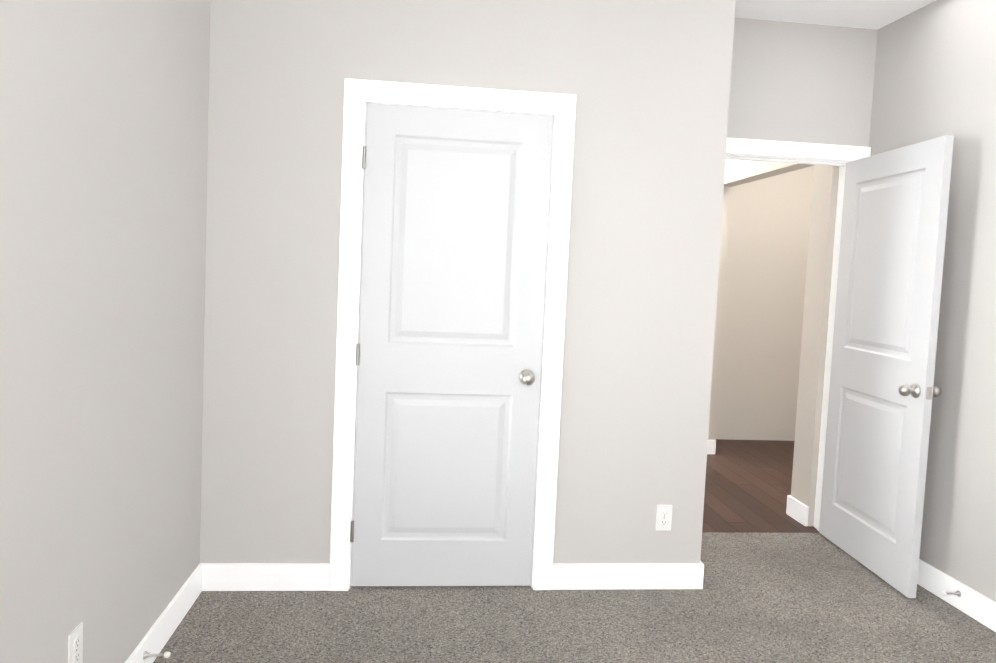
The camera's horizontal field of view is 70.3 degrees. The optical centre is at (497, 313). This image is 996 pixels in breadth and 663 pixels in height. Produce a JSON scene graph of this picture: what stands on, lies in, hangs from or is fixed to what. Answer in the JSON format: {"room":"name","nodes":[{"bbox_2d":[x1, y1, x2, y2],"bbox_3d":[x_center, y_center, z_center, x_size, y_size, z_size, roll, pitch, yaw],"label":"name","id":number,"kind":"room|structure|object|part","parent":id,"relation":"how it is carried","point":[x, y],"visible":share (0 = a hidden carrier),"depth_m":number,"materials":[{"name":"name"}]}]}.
{"room":"empty bedroom","nodes":[
{"label":"empty bedroom","id":0,"kind":"room"},
{"bbox_2d":[0,0,210,662],"bbox_3d":[-1.065,-0.113,1.183,0.120,2.740,4.890,2,3,-6],"label":"wall","id":1,"kind":"structure","parent":0,"point":[104,106],"depth_m":1.94,"materials":[{"name":"grey paint"}]},
{"bbox_2d":[68,622,82,662],"bbox_3d":[-1.112,0.887,1.863,0.007,0.115,0.070,2,3,-6],"label":"outlet","id":2,"kind":"object","parent":1,"relation":"attached to","point":[75,635],"visible":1,"depth_m":1.86,"materials":[{"name":"white plastic"}]},
{"bbox_2d":[73,635,80,662],"bbox_3d":[-1.109,0.887,1.863,0.002,0.072,0.033,2,3,-6],"label":"socket","id":3,"kind":"object","parent":2,"relation":"attached to","point":[75,637],"depth_m":1.86,"materials":[{"name":"white plastic"}]},
{"bbox_2d":[125,563,204,662],"bbox_3d":[-1.023,1.221,0.946,0.016,0.112,4.003,2,3,-6],"label":"baseboard","id":4,"kind":"structure","parent":1,"relation":"attached to","point":[156,638],"depth_m":2.56,"materials":[{"name":"white wood"}]},
{"bbox_2d":[143,651,170,658],"bbox_3d":[-1.119,1.121,2.321,0.080,0.026,0.026,2,3,-6],"label":"door stop","id":5,"kind":"object","parent":4,"relation":"attached to","point":[146,654],"visible":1,"depth_m":2.32,"materials":[{"name":"grey metal"}]},
{"bbox_2d":[200,0,735,563],"bbox_3d":[-0.117,-0.183,3.025,2.150,2.740,0.120,2,3,-6],"label":"wall","id":6,"kind":"structure","parent":0,"point":[646,82],"depth_m":2.95,"materials":[{"name":"grey paint"}]},
{"bbox_2d":[205,563,329,590],"bbox_3d":[-0.958,1.102,2.954,0.500,0.112,0.016,2,3,-6],"label":"baseboard","id":7,"kind":"structure","parent":6,"relation":"attached to","point":[218,576],"depth_m":2.95,"materials":[{"name":"white wood"}]},
{"bbox_2d":[350,103,552,585],"bbox_3d":[-0.198,0.164,2.998,0.790,2.020,0.187,2,3,-6],"label":"closet door","id":8,"kind":"structure","parent":6,"relation":"in","point":[453,270],"depth_m":2.98,"materials":[{"name":"white painted wood"},{"name":"satin nickel"}]},
{"bbox_3d":[-0.582,0.140,2.947,0.015,1.650,0.044,2,3,-6],"label":"hinge knob","id":9,"kind":"part","parent":8,"relation":"part of","materials":[{"name":"silver metal"}]},
{"bbox_3d":[0.120,0.271,3.038,0.066,0.066,0.187,2,3,-6],"label":"knob","id":10,"kind":"part","parent":8,"relation":"part of","materials":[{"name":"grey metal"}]},
{"bbox_3d":[0.186,0.274,3.045,0.010,0.056,0.025,2,3,-6],"label":"latch knob","id":11,"kind":"part","parent":8,"relation":"part of","materials":[{"name":"metal"}]},
{"bbox_2d":[329,78,575,590],"bbox_3d":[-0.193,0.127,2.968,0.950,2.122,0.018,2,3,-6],"label":"door frame","id":12,"kind":"structure","parent":6,"relation":"attached to","point":[561,107],"depth_m":2.94,"materials":[{"name":"white wood"}]},
{"bbox_2d":[552,561,703,589],"bbox_3d":[0.575,1.160,3.117,0.684,0.112,0.014,2,3,-6],"label":"baseboard","id":13,"kind":"structure","parent":6,"relation":"attached to","point":[564,576],"depth_m":3.11,"materials":[{"name":"white wood"}]},
{"bbox_2d":[656,505,671,529],"bbox_3d":[0.733,0.902,3.120,0.070,0.115,0.007,2,3,-6],"label":"outlet","id":14,"kind":"object","parent":6,"relation":"attached to","point":[663,510],"visible":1,"depth_m":3.12,"materials":[{"name":"white plastic"}]},
{"bbox_2d":[660,509,668,525],"bbox_3d":[0.733,0.902,3.118,0.033,0.072,0.002,2,3,-6],"label":"socket","id":15,"kind":"object","parent":14,"relation":"attached to","point":[663,512],"depth_m":3.12,"materials":[{"name":"white plastic"}]},
{"bbox_2d":[153,532,995,662],"bbox_3d":[0.663,1.354,1.408,3.712,0.060,4.790,2,3,-6],"label":"floor","id":16,"kind":"structure","parent":0,"point":[789,598],"depth_m":2.81,"materials":[{"name":"grey carpet"}]},
{"bbox_2d":[702,439,818,532],"bbox_3d":[0.916,1.095,5.866,4.300,0.060,4.040,2,3,-6],"label":"floor","id":17,"kind":"structure","parent":0,"point":[748,483],"depth_m":4.72,"materials":[{"name":"brown wood"}]},
{"bbox_2d":[716,166,813,440],"bbox_3d":[2.286,-0.266,6.141,1.140,2.740,0.120,2,3,-6],"label":"wall","id":18,"kind":"structure","parent":0,"point":[768,242],"depth_m":6.07,"materials":[{"name":"beige paint"}]},
{"bbox_2d":[708,159,839,525],"bbox_3d":[1.681,-0.276,5.876,0.120,2.740,3.880,2,3,-6],"label":"wall","id":19,"kind":"structure","parent":0,"point":[815,322],"depth_m":4.07,"materials":[{"name":"beige paint"}]},
{"bbox_2d":[707,440,808,525],"bbox_3d":[1.012,1.011,5.891,1.350,0.112,3.882,2,3,-6],"label":"baseboard","id":20,"kind":"structure","parent":19,"relation":"attached to","point":[797,510],"depth_m":4.15,"materials":[{"name":"white wood"}]},
{"bbox_2d":[727,17,877,146],"bbox_3d":[1.417,-0.164,3.841,1.312,2.740,0.120,2,3,-6],"label":"wall","id":21,"kind":"structure","parent":0,"point":[801,82],"depth_m":3.73,"materials":[{"name":"grey paint"}]},
{"bbox_2d":[726,138,870,530],"bbox_3d":[1.456,0.146,3.856,0.967,2.122,0.138,2,3,-6],"label":"door frame","id":22,"kind":"structure","parent":21,"relation":"attached to","point":[841,164],"depth_m":3.77,"materials":[{"name":"white wood"}]},
{"bbox_2d":[819,135,953,597],"bbox_3d":[1.854,0.227,3.457,0.187,2.020,0.808,2,3,-3],"label":"entry door","id":23,"kind":"structure","parent":21,"relation":"in","point":[883,389],"depth_m":3.36,"materials":[{"name":"white painted wood"},{"name":"satin nickel"}]},
{"bbox_3d":[1.867,0.343,3.131,0.187,0.066,0.066,2,3,-3],"label":"knob","id":24,"kind":"part","parent":23,"relation":"part of","materials":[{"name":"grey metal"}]},
{"bbox_3d":[1.871,0.347,3.065,0.025,0.056,0.010,2,3,-3],"label":"latch knob","id":25,"kind":"part","parent":23,"relation":"part of","materials":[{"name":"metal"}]},
{"bbox_2d":[735,0,935,29],"bbox_3d":[0.779,-1.657,4.347,5.500,0.120,10.990,2,3,-6],"label":"ceiling","id":26,"kind":"structure","parent":0,"point":[873,14],"depth_m":3.54,"materials":[{"name":"white paint"}]},
{"bbox_2d":[869,0,995,601],"bbox_3d":[2.390,0.027,1.395,0.359,2.740,4.974,2,3,-6],"label":"wall","id":27,"kind":"structure","parent":0,"point":[935,70],"depth_m":3.14,"materials":[{"name":"grey paint"}]},
{"bbox_2d":[917,559,995,631],"bbox_3d":[2.203,1.326,1.560,0.146,0.112,4.734,2,3,-6],"label":"baseboard","id":28,"kind":"structure","parent":27,"relation":"attached to","point":[977,606],"depth_m":3.06,"materials":[{"name":"white wood"}]},
{"bbox_2d":[941,590,960,596],"bbox_3d":[1.957,1.213,3.059,0.080,0.026,0.026,2,4,-8],"label":"door stop","id":29,"kind":"object","parent":28,"relation":"attached to","point":[957,593],"visible":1,"depth_m":3.06,"materials":[{"name":"grey metal"}]}
]}

